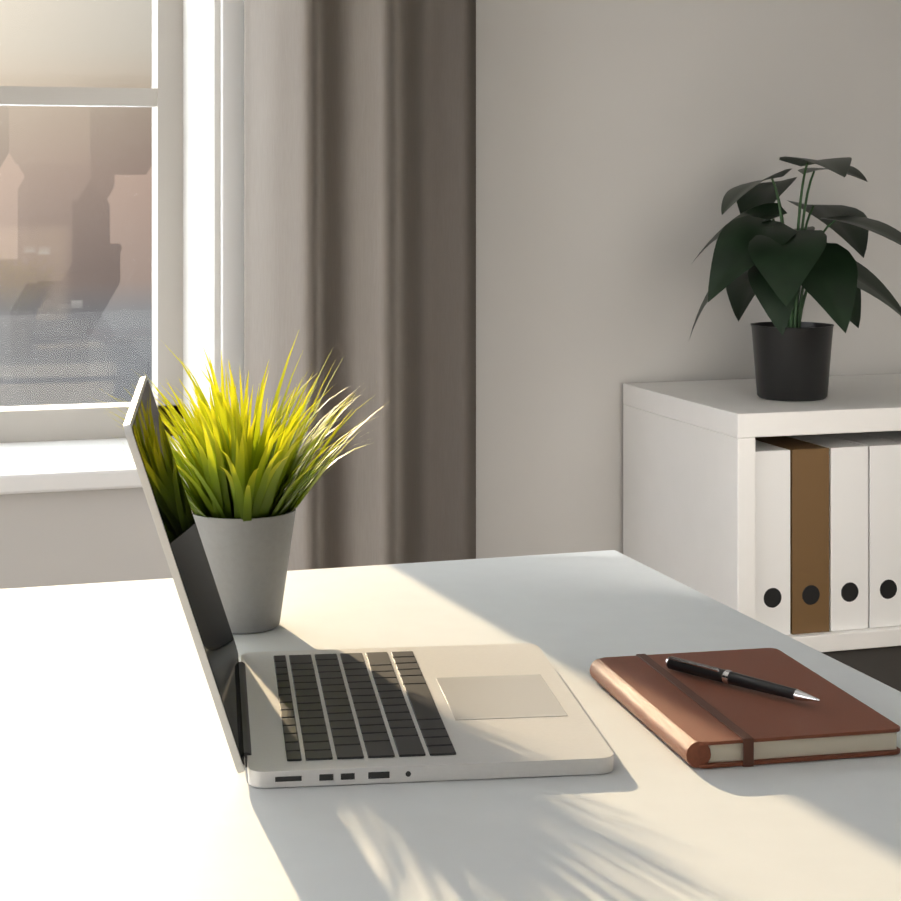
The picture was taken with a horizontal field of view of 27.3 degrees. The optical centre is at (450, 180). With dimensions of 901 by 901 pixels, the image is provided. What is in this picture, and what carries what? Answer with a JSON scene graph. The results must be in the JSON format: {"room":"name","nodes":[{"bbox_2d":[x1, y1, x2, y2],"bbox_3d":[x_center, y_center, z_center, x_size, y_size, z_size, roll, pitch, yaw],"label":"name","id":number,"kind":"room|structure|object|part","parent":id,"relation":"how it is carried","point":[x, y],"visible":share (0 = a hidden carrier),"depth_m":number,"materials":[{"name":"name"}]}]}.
{"room":"office","nodes":[
{"label":"office","id":0,"kind":"room"},
{"bbox_2d":[0,0,900,588],"bbox_3d":[-0.400,-0.200,2.638,5.000,2.600,0.350,0,0,-17],"label":"wall","id":1,"kind":"structure","parent":0,"point":[622,146],"depth_m":2.65,"materials":[{"name":"paint"}]},
{"bbox_2d":[0,436,191,494],"bbox_3d":[-1.151,0.388,2.346,1.752,0.025,0.320,0,0,-17],"label":"window sill","id":2,"kind":"structure","parent":1,"relation":"attached to","point":[60,466],"depth_m":2.43,"materials":[{"name":"white"}]},
{"bbox_2d":[0,0,243,442],"bbox_3d":[-1.161,-0.393,2.377,1.822,1.645,0.334,0,0,-17],"label":"window","id":3,"kind":"structure","parent":1,"relation":"in","point":[43,422],"depth_m":2.68,"materials":[{"name":"grey paint"}]},
{"bbox_2d":[0,86,156,106],"bbox_3d":[-1.202,-0.122,2.508,1.602,0.026,0.050,0,0,-17],"label":"transom","id":4,"kind":"object","parent":3,"relation":"attached to","point":[72,96],"visible":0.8,"depth_m":2.69,"materials":[{"name":"grey paint"}]},
{"bbox_3d":[-0.870,-1.370,2.240,2.465,0.040,0.130,0,0,-17],"label":"curtain rod","id":5,"kind":"object","parent":1,"relation":"attached to","visible":0},
{"bbox_2d":[244,0,475,570],"bbox_3d":[-0.109,-0.140,2.445,0.309,2.420,0.110,0,0,-17],"label":"curtain","id":6,"kind":"object","parent":5,"relation":"hanging from","point":[360,189],"visible":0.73,"depth_m":2.44,"materials":[{"name":"fabric"}]},
{"bbox_3d":[0.174,1.150,0.801,5.000,0.100,4.600,0,0,-17],"label":"floor","id":7,"kind":"structure","parent":0,"visible":0},
{"bbox_2d":[0,550,900,900],"bbox_3d":[-0.420,0.734,1.040,1.600,0.732,1.200,0,0,-17],"label":"desk","id":8,"kind":"object","parent":7,"relation":"on","point":[122,778],"visible":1,"depth_m":1.12,"materials":[{"name":"laminate"}]},
{"bbox_2d":[98,331,385,633],"bbox_3d":[-0.176,0.246,1.524,0.255,0.242,0.273,0,0,-17],"label":"potted plant","id":9,"kind":"object","parent":8,"relation":"on","point":[248,490],"visible":0.94,"depth_m":1.50,"materials":[{"name":"plant"}]},
{"bbox_2d":[123,376,613,787],"bbox_3d":[-0.065,0.257,1.274,0.302,0.222,0.289,0,0,-7],"label":"laptop","id":10,"kind":"object","parent":8,"relation":"on","point":[299,718],"visible":1,"depth_m":1.22,"materials":[{"name":"metal"}]},
{"bbox_3d":[-0.176,0.256,1.259,0.079,0.219,0.288,0,0,-7],"label":"lid","id":11,"kind":"part","parent":10,"relation":"part of","materials":[{"name":"metal"}]},
{"bbox_2d":[590,648,899,768],"bbox_3d":[0.196,0.359,1.276,0.146,0.018,0.214,0,0,-13],"label":"notebook","id":12,"kind":"object","parent":8,"relation":"on","point":[696,721],"visible":1,"depth_m":1.23,"materials":[{"name":"brown leather"}]},
{"bbox_2d":[666,656,819,700],"bbox_3d":[0.201,0.345,1.281,0.010,0.011,0.132,0,0,-42],"label":"pen","id":13,"kind":"object","parent":12,"relation":"on","point":[728,677],"visible":0.94,"depth_m":1.28,"materials":[{"name":"black plastic"}]},
{"bbox_2d":[623,374,900,691],"bbox_3d":[0.682,0.695,2.591,0.800,0.811,0.367,0,0,-17],"label":"base cabinet","id":14,"kind":"object","parent":7,"relation":"on","point":[688,483],"visible":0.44,"depth_m":2.39,"materials":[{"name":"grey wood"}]},
{"bbox_2d":[689,156,900,400],"bbox_3d":[0.461,0.129,2.469,0.307,0.319,0.359,0,0,-17],"label":"potted plant","id":15,"kind":"object","parent":14,"relation":"on","point":[773,265],"visible":1,"depth_m":2.42,"materials":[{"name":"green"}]},
{"label":"outside","id":16,"kind":"structure","parent":0,"visible":0},
{"bbox_2d":[0,0,151,405],"bbox_3d":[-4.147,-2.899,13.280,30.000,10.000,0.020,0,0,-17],"label":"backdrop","id":17,"kind":"structure","parent":16,"point":[66,338],"depth_m":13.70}
]}

